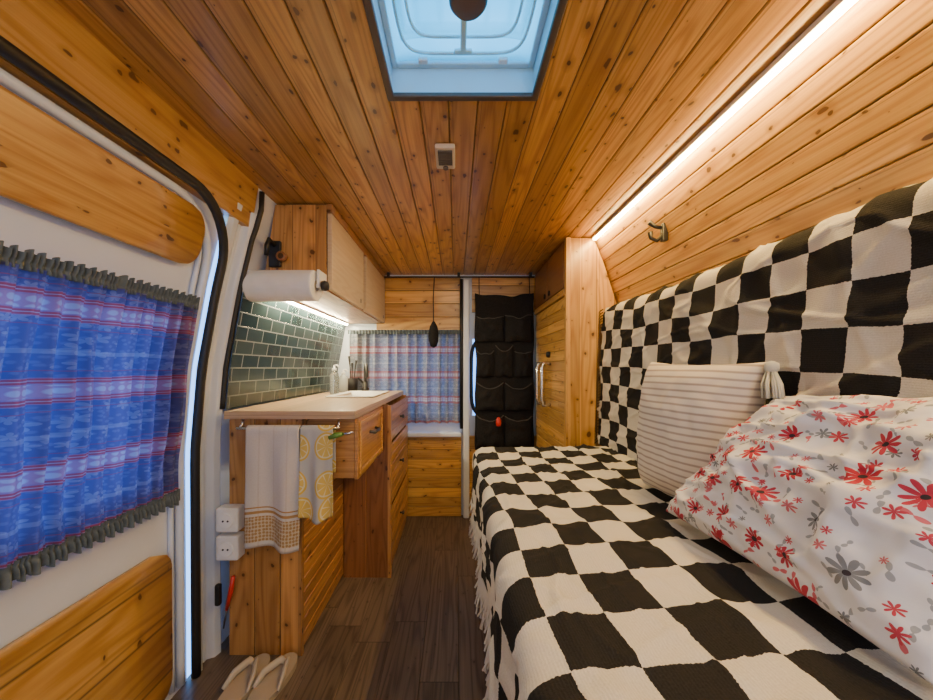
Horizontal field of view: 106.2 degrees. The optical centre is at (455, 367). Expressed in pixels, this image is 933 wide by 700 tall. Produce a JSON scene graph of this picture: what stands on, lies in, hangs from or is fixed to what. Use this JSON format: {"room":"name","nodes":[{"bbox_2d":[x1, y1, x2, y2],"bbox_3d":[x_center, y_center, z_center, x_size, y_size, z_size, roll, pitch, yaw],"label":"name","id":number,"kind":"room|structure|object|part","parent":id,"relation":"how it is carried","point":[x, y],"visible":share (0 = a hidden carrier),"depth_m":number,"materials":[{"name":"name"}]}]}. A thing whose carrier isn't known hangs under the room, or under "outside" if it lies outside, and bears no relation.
{"room":"vehicle interior","nodes":[
{"label":"vehicle interior","id":0,"kind":"room"},
{"bbox_2d":[220,188,345,643],"bbox_3d":[-0.882,0.175,0.690,0.204,1.884,3.983,0,0,1],"label":"wall","id":1,"kind":"structure","parent":0,"point":[281,351],"depth_m":1.62,"materials":[{"name":"green tile"}]},
{"bbox_2d":[0,67,223,699],"bbox_3d":[-0.886,0.259,0.625,0.161,1.717,1.250,0,0,0],"label":"door","id":2,"kind":"structure","parent":1,"relation":"in","point":[108,621],"depth_m":0.88,"materials":[{"name":"white metal"}]},
{"bbox_3d":[-0.942,0.833,0.578,0.015,0.495,1.155,0,0,0],"label":"wood panel","id":3,"kind":"part","parent":2,"relation":"part of","materials":[{"name":"brown wood"}]},
{"bbox_3d":[-0.837,-0.415,0.575,0.055,0.183,1.150,0,0,0],"label":"wood panel","id":4,"kind":"part","parent":2,"relation":"part of","materials":[{"name":"brown wood"}]},
{"bbox_2d":[0,35,227,678],"bbox_3d":[-0.794,0.260,0.633,0.152,1.659,1.264,0,0,-6],"label":"seal","id":5,"kind":"object","parent":1,"relation":"attached to","point":[10,52],"visible":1,"depth_m":1.23,"materials":[{"name":"black rubber"}]},
{"bbox_2d":[0,0,258,226],"bbox_3d":[-0.826,-0.628,0.035,0.108,0.167,2.670,0,0,0],"label":"header board","id":6,"kind":"object","parent":1,"relation":"attached to","point":[43,30],"visible":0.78,"depth_m":0.80,"materials":[{"name":"brown wood"}]},
{"bbox_2d":[190,203,256,670],"bbox_3d":[-0.874,0.259,1.323,0.198,1.717,0.135,0,0,0],"label":"pillar","id":7,"kind":"structure","parent":1,"relation":"attached to","point":[238,235],"depth_m":1.35,"materials":[{"name":"white metal"}]},
{"bbox_2d":[215,583,221,605],"bbox_3d":[-0.902,0.860,1.328,0.020,0.080,0.020,0,0,0],"label":"buffer","id":8,"kind":"object","parent":7,"relation":"attached to","point":[218,587],"visible":1,"depth_m":1.32,"materials":[{"name":"black rubber"}]},
{"bbox_2d":[220,191,264,408],"bbox_3d":[-0.840,-0.265,1.373,0.175,0.851,0.023,0,0,0],"label":"seal","id":9,"kind":"object","parent":7,"relation":"attached to","point":[260,212],"visible":1,"depth_m":1.36,"materials":[{"name":"black rubber"}]},
{"bbox_2d":[226,292,345,408],"bbox_3d":[-0.864,-0.091,2.007,0.079,0.508,1.265,0,0,0],"label":"tile backsplash","id":10,"kind":"structure","parent":1,"relation":"attached to","point":[282,350],"depth_m":1.73,"materials":[{"name":"tile"}]},
{"bbox_2d":[265,204,384,324],"bbox_3d":[-0.680,-0.510,2.065,0.300,0.387,1.130,0,0,0],"label":"upper cabinet","id":11,"kind":"object","parent":1,"relation":"attached to","point":[312,237],"depth_m":1.59,"materials":[{"name":"brown wood"}]},
{"bbox_2d":[264,237,286,266],"bbox_3d":[-0.755,-0.485,1.458,0.080,0.110,0.083,0,0,0],"label":"hook","id":12,"kind":"object","parent":11,"relation":"attached to","point":[273,249],"visible":1,"depth_m":1.48,"materials":[{"name":"black metal"}]},
{"bbox_3d":[-0.770,-0.485,1.490,0.050,0.110,0.017,0,0,0],"label":"plate","id":13,"kind":"part","parent":12,"relation":"part of","materials":[{"name":"black metal"}]},
{"bbox_3d":[-0.805,-0.325,2.055,0.020,0.015,1.050,0,0,0],"label":"led strip","id":14,"kind":"part","parent":11,"relation":"part of","materials":[{"name":"white plastic"}]},
{"bbox_2d":[316,269,328,291],"bbox_3d":[-0.686,-0.356,1.454,0.327,0.087,0.092,0,0,0],"label":"paper towel holder","id":15,"kind":"object","parent":11,"relation":"attached to","point":[322,284],"visible":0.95,"depth_m":1.42,"materials":[{"name":"white plastic"}]},
{"bbox_2d":[242,270,321,301],"bbox_3d":[-0.708,-0.335,1.430,0.279,0.126,0.126,0,0,0],"label":"paper towel roll","id":16,"kind":"object","parent":15,"relation":"hanging from","point":[258,285],"visible":0.87,"depth_m":1.38,"materials":[{"name":"white paper"}]},
{"bbox_3d":[-0.535,-0.335,1.430,0.024,0.044,0.044,0,0,0],"label":"knob","id":17,"kind":"part","parent":15,"relation":"part of","materials":[{"name":"black plastic"}]},
{"bbox_3d":[-0.543,-0.501,1.762,0.020,0.327,0.515,0,0,0],"label":"door","id":18,"kind":"part","parent":11,"relation":"part of","materials":[{"name":"brown wood"}]},
{"bbox_3d":[-0.543,-0.686,2.065,0.026,0.036,1.130,0,0,0],"label":"rail","id":19,"kind":"part","parent":11,"relation":"part of","materials":[{"name":"beige wood"}]},
{"bbox_3d":[-0.543,-0.501,2.355,0.020,0.327,0.540,0,0,0],"label":"door","id":20,"kind":"part","parent":11,"relation":"part of","materials":[{"name":"brown wood"}]},
{"bbox_2d":[338,274,463,515],"bbox_3d":[-0.455,0.195,2.615,1.030,1.844,0.090,0,0,0],"label":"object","id":21,"kind":"structure","parent":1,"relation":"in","point":[435,450],"depth_m":2.64,"materials":[{"name":"wood"}]},
{"bbox_2d":[348,330,459,423],"bbox_3d":[-0.383,0.065,2.600,0.825,0.690,0.062,0,0,0],"label":"curtain","id":22,"kind":"object","parent":21,"relation":"hanging from","point":[405,361],"visible":0.78,"depth_m":2.62,"materials":[{"name":"fabric"}]},
{"bbox_3d":[-0.282,-0.482,2.643,0.635,0.395,0.005,0,0,0],"label":"wood panel","id":23,"kind":"part","parent":21,"relation":"part of","materials":[{"name":"brown wood"}]},
{"bbox_3d":[-0.280,0.814,2.632,0.640,0.607,0.005,0,0,0],"label":"wood panel","id":24,"kind":"part","parent":21,"relation":"part of","materials":[{"name":"brown wood"}]},
{"bbox_2d":[460,279,462,428],"bbox_3d":[0.040,-0.105,2.600,0.022,1.110,0.022,0,0,22],"label":"seal","id":25,"kind":"object","parent":21,"relation":"attached to","point":[461,280],"visible":1,"depth_m":2.59,"materials":[{"name":"black rubber"}]},
{"bbox_2d":[171,515,488,699],"bbox_3d":[0.000,1.118,0.690,1.940,0.001,3.980,0,0,0],"label":"floor","id":26,"kind":"structure","parent":0,"point":[415,633],"depth_m":1.45,"materials":[{"name":"wood"}]},
{"bbox_2d":[218,653,269,699],"bbox_3d":[-0.745,1.086,1.210,0.101,0.059,0.264,0,0,8],"label":"flip flop","id":27,"kind":"object","parent":26,"relation":"on","point":[238,685],"visible":0.98,"depth_m":1.22,"materials":[{"name":"beige rubber"}]},
{"bbox_2d":[247,652,296,699],"bbox_3d":[-0.643,1.086,1.215,0.101,0.059,0.264,0,0,8],"label":"flip flop","id":28,"kind":"object","parent":26,"relation":"on","point":[274,676],"visible":1,"depth_m":1.23,"materials":[{"name":"beige rubber"}]},
{"bbox_2d":[229,419,342,655],"bbox_3d":[-0.742,0.657,1.609,0.287,0.920,0.502,0,0,0],"label":"base cabinet","id":29,"kind":"object","parent":26,"relation":"on","point":[277,600],"visible":0.47,"depth_m":1.36,"materials":[{"name":"brown wood"}]},
{"bbox_2d":[223,575,234,628],"bbox_3d":[-0.873,0.900,1.345,0.046,0.202,0.018,0,0,0],"label":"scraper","id":30,"kind":"object","parent":29,"relation":"hanging from","point":[231,585],"visible":1,"depth_m":1.34,"materials":[{"name":"red plastic"}]},
{"bbox_3d":[-0.887,0.965,1.345,0.018,0.071,0.008,0,0,0],"label":"blade","id":31,"kind":"part","parent":30,"relation":"part of","materials":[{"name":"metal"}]},
{"bbox_3d":[-0.869,0.865,1.345,0.038,0.132,0.018,0,0,0],"label":"handle","id":32,"kind":"part","parent":30,"relation":"part of","materials":[{"name":"red plastic"}]},
{"bbox_2d":[216,504,243,531],"bbox_3d":[-0.860,0.572,1.333,0.084,0.092,0.059,0,0,0],"label":"power socket","id":33,"kind":"object","parent":29,"relation":"attached to","point":[229,517],"visible":0.95,"depth_m":1.31,"materials":[{"name":"white plastic"}]},
{"bbox_2d":[218,513,233,527],"bbox_3d":[-0.860,0.572,1.309,0.056,0.056,0.008,0,0,0],"label":"outlet","id":34,"kind":"object","parent":33,"relation":"attached to","point":[225,520],"depth_m":1.31,"materials":[{"name":"white plastic"}]},
{"bbox_2d":[216,531,244,560],"bbox_3d":[-0.860,0.678,1.333,0.084,0.092,0.059,0,0,0],"label":"power socket","id":35,"kind":"object","parent":29,"relation":"attached to","point":[229,545],"visible":0.92,"depth_m":1.31,"materials":[{"name":"white plastic"}]},
{"bbox_2d":[218,542,233,556],"bbox_3d":[-0.860,0.678,1.309,0.056,0.056,0.008,0,0,0],"label":"outlet","id":36,"kind":"object","parent":35,"relation":"attached to","point":[225,549],"depth_m":1.31,"materials":[{"name":"white plastic"}]},
{"bbox_3d":[-0.743,0.657,1.365,0.285,0.920,0.005,0,0,0],"label":"panel","id":37,"kind":"part","parent":29,"relation":"part of","materials":[{"name":"brown wood"}]},
{"bbox_3d":[-0.606,0.658,1.367,0.015,0.917,0.018,0,0,0],"label":"corner post","id":38,"kind":"part","parent":29,"relation":"part of","materials":[{"name":"brown wood"}]},
{"bbox_2d":[342,395,407,577],"bbox_3d":[-0.602,0.656,2.208,0.556,0.921,0.693,0,0,0],"label":"base cabinet","id":39,"kind":"object","parent":26,"relation":"on","point":[375,505],"visible":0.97,"depth_m":1.87,"materials":[{"name":"brown wood"}]},
{"bbox_2d":[224,391,402,418],"bbox_3d":[-0.635,0.180,1.948,0.500,0.030,1.225,0,0,0],"label":"countertop","id":40,"kind":"structure","parent":39,"relation":"on","point":[316,406],"depth_m":1.46,"materials":[{"name":"brown wood"}]},
{"bbox_2d":[236,419,339,429],"bbox_3d":[-0.635,0.215,1.335,0.390,0.038,0.031,0,0,0],"label":"towel rail","id":41,"kind":"object","parent":40,"relation":"attached to","point":[240,427],"visible":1,"depth_m":1.32,"materials":[{"name":"silver metal"}]},
{"bbox_2d":[244,425,300,553],"bbox_3d":[-0.687,0.451,1.315,0.203,0.472,0.053,0,0,0],"label":"tea towel","id":42,"kind":"object","parent":41,"relation":"hanging from","point":[272,452],"visible":0.97,"depth_m":1.30,"materials":[{"name":"white fabric"}]},
{"bbox_3d":[-0.635,0.228,1.325,0.390,0.012,0.012,0,0,0],"label":"rod","id":43,"kind":"part","parent":41,"relation":"part of","materials":[{"name":"silver metal"}]},
{"bbox_2d":[298,425,335,524],"bbox_3d":[-0.523,0.396,1.314,0.126,0.362,0.054,0,0,0],"label":"tea towel","id":44,"kind":"object","parent":41,"relation":"hanging from","point":[317,460],"visible":0.99,"depth_m":1.31,"materials":[{"name":"fabric"}]},
{"bbox_2d":[328,431,352,439],"bbox_3d":[-0.431,0.253,1.310,0.094,0.032,0.022,0,0,0],"label":"peeler","id":45,"kind":"object","parent":41,"relation":"hanging from","point":[336,434],"visible":1,"depth_m":1.30,"materials":[{"name":"green plastic"}]},
{"bbox_3d":[-0.451,0.254,1.310,0.054,0.030,0.022,0,0,0],"label":"handle","id":46,"kind":"part","parent":45,"relation":"part of","materials":[{"name":"green plastic"}]},
{"bbox_2d":[329,364,339,393],"bbox_3d":[-0.759,0.070,2.200,0.068,0.188,0.057,0,0,0],"label":"soap bottle","id":47,"kind":"object","parent":40,"relation":"on","point":[334,376],"visible":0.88,"depth_m":2.18,"materials":[{"name":"white"}]},
{"bbox_2d":[339,369,347,391],"bbox_3d":[-0.760,0.085,2.380,0.070,0.158,0.060,0,0,0],"label":"soap bottle","id":48,"kind":"object","parent":40,"relation":"on","point":[343,379],"visible":0.86,"depth_m":2.36,"materials":[{"name":"white plastic"}]},
{"bbox_2d":[307,406,382,479],"bbox_3d":[-0.476,0.321,1.625,0.236,0.249,0.464,0,0,0],"label":"drawer unit","id":49,"kind":"object","parent":40,"relation":"attached to","point":[356,451],"visible":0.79,"depth_m":1.40,"materials":[{"name":"brown wood"}]},
{"bbox_3d":[-0.397,0.323,1.625,0.016,0.245,0.464,0,0,0],"label":"drawer","id":50,"kind":"part","parent":49,"relation":"part of","materials":[{"name":"brown wood"}]},
{"bbox_3d":[-0.386,0.323,1.625,0.006,0.215,0.430,0,0,0],"label":"moulding","id":51,"kind":"part","parent":49,"relation":"part of","materials":[{"name":"brown wood"}]},
{"bbox_3d":[-0.374,0.287,1.625,0.031,0.019,0.123,0,0,0],"label":"handle","id":52,"kind":"part","parent":49,"relation":"part of","materials":[{"name":"metal"}]},
{"bbox_2d":[348,356,357,390],"bbox_3d":[-0.745,0.039,2.514,0.080,0.250,0.082,0,0,0],"label":"utensil cup","id":53,"kind":"object","parent":40,"relation":"on","point":[352,382],"visible":0.86,"depth_m":2.49,"materials":[{"name":"grey metal"}]},
{"bbox_2d":[325,391,389,397],"bbox_3d":[-0.590,0.219,2.165,0.270,0.126,0.460,0,0,0],"label":"sink","id":54,"kind":"object","parent":40,"relation":"in","point":[354,394],"visible":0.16,"depth_m":2.33,"materials":[{"name":"white ceramic"}]},
{"bbox_2d":[357,364,368,390],"bbox_3d":[-0.619,0.067,2.422,0.077,0.196,0.159,0,0,-37],"label":"faucet","id":55,"kind":"object","parent":40,"relation":"on","point":[365,382],"visible":0.93,"depth_m":2.45,"materials":[{"name":"metal"}]},
{"bbox_3d":[-0.620,0.042,2.410,0.022,0.146,0.148,0,0,-18],"label":"spout","id":56,"kind":"part","parent":55,"relation":"part of","materials":[{"name":"metal"}]},
{"bbox_3d":[-0.481,0.657,1.867,0.238,0.920,0.003,0,0,0],"label":"panel","id":57,"kind":"part","parent":39,"relation":"part of","materials":[{"name":"brown wood"}]},
{"bbox_3d":[-0.355,0.658,1.873,0.018,0.917,0.023,0,0,0],"label":"corner post","id":58,"kind":"part","parent":39,"relation":"part of","materials":[{"name":"brown wood"}]},
{"bbox_3d":[-0.354,0.907,2.212,0.005,0.305,0.685,0,0,0],"label":"drawer","id":59,"kind":"part","parent":39,"relation":"part of","materials":[{"name":"brown wood"}]},
{"bbox_3d":[-0.354,0.578,2.212,0.005,0.335,0.685,0,0,0],"label":"drawer","id":60,"kind":"part","parent":39,"relation":"part of","materials":[{"name":"brown wood"}]},
{"bbox_3d":[-0.354,0.302,2.212,0.005,0.195,0.685,0,0,0],"label":"drawer","id":61,"kind":"part","parent":39,"relation":"part of","materials":[{"name":"brown wood"}]},
{"bbox_2d":[463,279,468,517],"bbox_3d":[0.076,0.229,2.625,0.048,1.777,0.070,0,0,0],"label":"post","id":62,"kind":"object","parent":26,"relation":"on","point":[465,281],"visible":0.98,"depth_m":2.59,"materials":[{"name":"white metal"}]},
{"bbox_2d":[534,237,616,446],"bbox_3d":[0.736,0.207,2.236,0.415,1.819,0.728,0,0,0],"label":"wardrobe","id":63,"kind":"object","parent":26,"relation":"on","point":[572,287],"visible":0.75,"depth_m":1.89,"materials":[{"name":"brown wood"}]},
{"bbox_3d":[0.560,0.102,2.320,0.065,0.281,0.019,0,0,0],"label":"handle","id":64,"kind":"part","parent":63,"relation":"part of","materials":[{"name":"metal"}]},
{"bbox_3d":[0.596,-0.564,2.425,0.019,0.253,0.339,0,0,0],"label":"door","id":65,"kind":"part","parent":63,"relation":"part of","materials":[{"name":"brown wood"}]},
{"bbox_3d":[0.595,0.340,2.425,0.005,1.455,0.340,0,0,0],"label":"door","id":66,"kind":"part","parent":63,"relation":"part of","materials":[{"name":"brown wood"}]},
{"bbox_3d":[0.560,0.102,2.190,0.065,0.281,0.019,0,0,0],"label":"handle","id":67,"kind":"part","parent":63,"relation":"part of","materials":[{"name":"metal"}]},
{"bbox_3d":[0.594,-0.412,2.253,0.024,0.035,0.694,0,0,0],"label":"rail","id":68,"kind":"part","parent":63,"relation":"part of","materials":[{"name":"brown wood"}]},
{"bbox_3d":[0.596,-0.564,2.079,0.019,0.253,0.338,0,0,0],"label":"door","id":69,"kind":"part","parent":63,"relation":"part of","materials":[{"name":"brown wood"}]},
{"bbox_3d":[0.595,0.340,2.080,0.005,1.455,0.340,0,0,0],"label":"door","id":70,"kind":"part","parent":63,"relation":"part of","materials":[{"name":"brown wood"}]},
{"bbox_3d":[0.601,0.208,1.889,0.026,1.817,0.033,0,0,0],"label":"corner post","id":71,"kind":"part","parent":63,"relation":"part of","materials":[{"name":"brown wood"}]},
{"bbox_3d":[0.526,0.418,0.625,0.828,1.397,2.450,0,0,0],"label":"bench","id":72,"kind":"object","parent":26,"relation":"on","visible":0},
{"bbox_2d":[468,444,932,699],"bbox_3d":[0.410,0.560,0.761,0.722,0.360,2.030,0,0,0],"label":"seat","id":73,"kind":"object","parent":72,"relation":"on","point":[588,588],"visible":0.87,"depth_m":0.60,"materials":[{"name":"fabric"}]},
{"bbox_2d":[637,361,784,496],"bbox_3d":[0.649,0.183,0.953,0.153,0.404,0.427,0,0,-14],"label":"cushion","id":74,"kind":"object","parent":73,"relation":"on","point":[685,411],"visible":0.75,"depth_m":0.91,"materials":[{"name":"fabric"}]},
{"bbox_2d":[666,394,932,684],"bbox_3d":[0.641,0.206,0.632,0.247,0.342,0.584,0,0,0],"label":"cushion","id":75,"kind":"object","parent":73,"relation":"on","point":[831,497],"visible":0.99,"depth_m":0.52,"materials":[{"name":"fabric"}]},
{"bbox_2d":[595,178,932,461],"bbox_3d":[0.810,0.033,0.815,0.135,0.746,2.134,0,0,0],"label":"sofa backrest","id":76,"kind":"object","parent":72,"relation":"on","point":[843,304],"visible":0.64,"depth_m":0.77,"materials":[{"name":"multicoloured fabric"}]},
{"bbox_2d":[54,0,835,274],"bbox_3d":[-0.029,-0.710,0.690,1.542,0.005,3.980,0,0,0],"label":"ceiling","id":77,"kind":"structure","parent":0,"point":[292,93],"depth_m":0.95,"materials":[{"name":"brown wood"}]},
{"bbox_2d":[435,143,454,170],"bbox_3d":[-0.035,-0.694,1.155,0.064,0.022,0.120,0,0,0],"label":"ceiling vent","id":78,"kind":"object","parent":77,"relation":"in","point":[444,152],"visible":1,"depth_m":1.13,"materials":[{"name":"beige plastic"}]},
{"bbox_2d":[438,150,451,165],"bbox_3d":[-0.035,-0.688,1.146,0.046,0.006,0.076,0,0,0],"label":"grille","id":79,"kind":"object","parent":78,"relation":"attached to","point":[444,156],"depth_m":1.14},
{"bbox_2d":[384,272,534,277],"bbox_3d":[0.025,-0.685,2.585,1.110,0.038,0.020,0,0,0],"label":"rail","id":80,"kind":"object","parent":77,"relation":"attached to","point":[388,273],"visible":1,"depth_m":2.58,"materials":[{"name":"black metal"}]},
{"bbox_2d":[429,278,438,347],"bbox_3d":[-0.160,-0.406,2.524,0.072,0.521,0.120,0,0,0],"label":"pendant light","id":81,"kind":"object","parent":80,"relation":"hanging from","point":[433,330],"visible":1,"depth_m":2.48,"materials":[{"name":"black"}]},
{"bbox_3d":[-0.163,-0.498,2.540,0.012,0.337,0.088,0,0,0],"label":"cord","id":82,"kind":"part","parent":81,"relation":"part of","materials":[{"name":"black rubber"}]},
{"bbox_3d":[0.025,-0.672,2.585,1.110,0.012,0.012,0,0,0],"label":"rail","id":83,"kind":"part","parent":80,"relation":"part of","materials":[{"name":"black metal"}]},
{"bbox_2d":[474,277,533,449],"bbox_3d":[0.355,-0.031,2.551,0.440,1.275,0.078,0,0,0],"label":"organizer","id":84,"kind":"object","parent":80,"relation":"hanging from","point":[504,325],"visible":0.98,"depth_m":2.54,"materials":[{"name":"black fabric"}]},
{"bbox_2d":[496,417,500,426],"bbox_3d":[0.305,0.387,2.512,0.040,0.067,0.040,0,0,0],"label":"torch","id":85,"kind":"object","parent":84,"relation":"in","point":[498,420],"visible":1,"depth_m":2.50,"materials":[{"name":"plastic"}]},
{"bbox_2d":[362,0,567,100],"bbox_3d":[0.018,-0.767,0.652,0.393,0.137,0.533,0,0,0],"label":"window","id":86,"kind":"structure","parent":77,"relation":"attached to","point":[426,50],"depth_m":0.86,"materials":[{"name":"teal"}]},
{"bbox_3d":[0.018,-0.778,0.652,0.365,0.008,0.505,0,0,0],"label":"screen frame","id":87,"kind":"part","parent":86,"relation":"part of","materials":[{"name":"white plastic"}]},
{"bbox_3d":[0.025,-0.763,0.725,0.080,0.022,0.080,0,0,0],"label":"crank knob","id":88,"kind":"part","parent":86,"relation":"part of","materials":[{"name":"brown plastic"}]},
{"bbox_2d":[592,0,857,239],"bbox_3d":[0.740,-0.694,0.787,0.024,0.020,2.175,0,0,0],"label":"led strip","id":89,"kind":"object","parent":77,"relation":"attached to","point":[838,8],"visible":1,"depth_m":0.88,"materials":[{"name":"white plastic"}]},
{"bbox_2d":[464,274,536,515],"bbox_3d":[0.515,0.195,2.650,0.910,1.844,0.020,0,0,0],"label":"door","id":90,"kind":"structure","parent":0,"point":[511,287],"depth_m":2.64,"materials":[{"name":"white metal"}]},
{"bbox_2d":[469,341,474,412],"bbox_3d":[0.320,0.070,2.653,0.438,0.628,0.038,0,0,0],"label":"handle","id":91,"kind":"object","parent":90,"relation":"attached to","point":[473,344],"depth_m":2.64,"materials":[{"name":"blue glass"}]},
{"bbox_3d":[0.400,0.814,2.643,0.600,0.607,0.005,0,0,0],"label":"wood panel","id":92,"kind":"part","parent":90,"relation":"part of","materials":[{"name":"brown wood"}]},
{"bbox_3d":[0.420,-0.550,2.643,0.600,0.260,0.005,0,0,0],"label":"wood panel","id":93,"kind":"part","parent":90,"relation":"part of","materials":[{"name":"brown wood"}]},
{"bbox_2d":[594,0,932,302],"bbox_3d":[0.850,0.204,0.690,0.221,1.826,3.980,0,0,0],"label":"wall","id":94,"kind":"structure","parent":0,"point":[847,123],"depth_m":0.83,"materials":[{"name":"brown wood"}]},
{"bbox_2d":[647,220,667,241],"bbox_3d":[0.787,-0.535,1.370,0.076,0.087,0.024,0,0,0],"label":"coat hook","id":95,"kind":"object","parent":94,"relation":"attached to","point":[663,237],"visible":0.98,"depth_m":1.36,"materials":[{"name":"metal"}]},
{"bbox_3d":[0.814,-0.530,1.370,0.022,0.070,0.024,0,0,0],"label":"plate","id":96,"kind":"part","parent":95,"relation":"part of","materials":[{"name":"metal"}]},
{"bbox_3d":[-0.862,-0.214,0.580,0.008,0.008,1.160,0,0,0],"label":"wire","id":97,"kind":"object","parent":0,"visible":0},
{"bbox_2d":[0,240,199,590],"bbox_3d":[-0.882,0.105,0.701,0.096,0.682,0.906,0,0,0],"label":"curtain","id":98,"kind":"object","parent":97,"relation":"hanging from","point":[94,364],"visible":1,"depth_m":0.83,"materials":[{"name":"fabric"}]}
]}

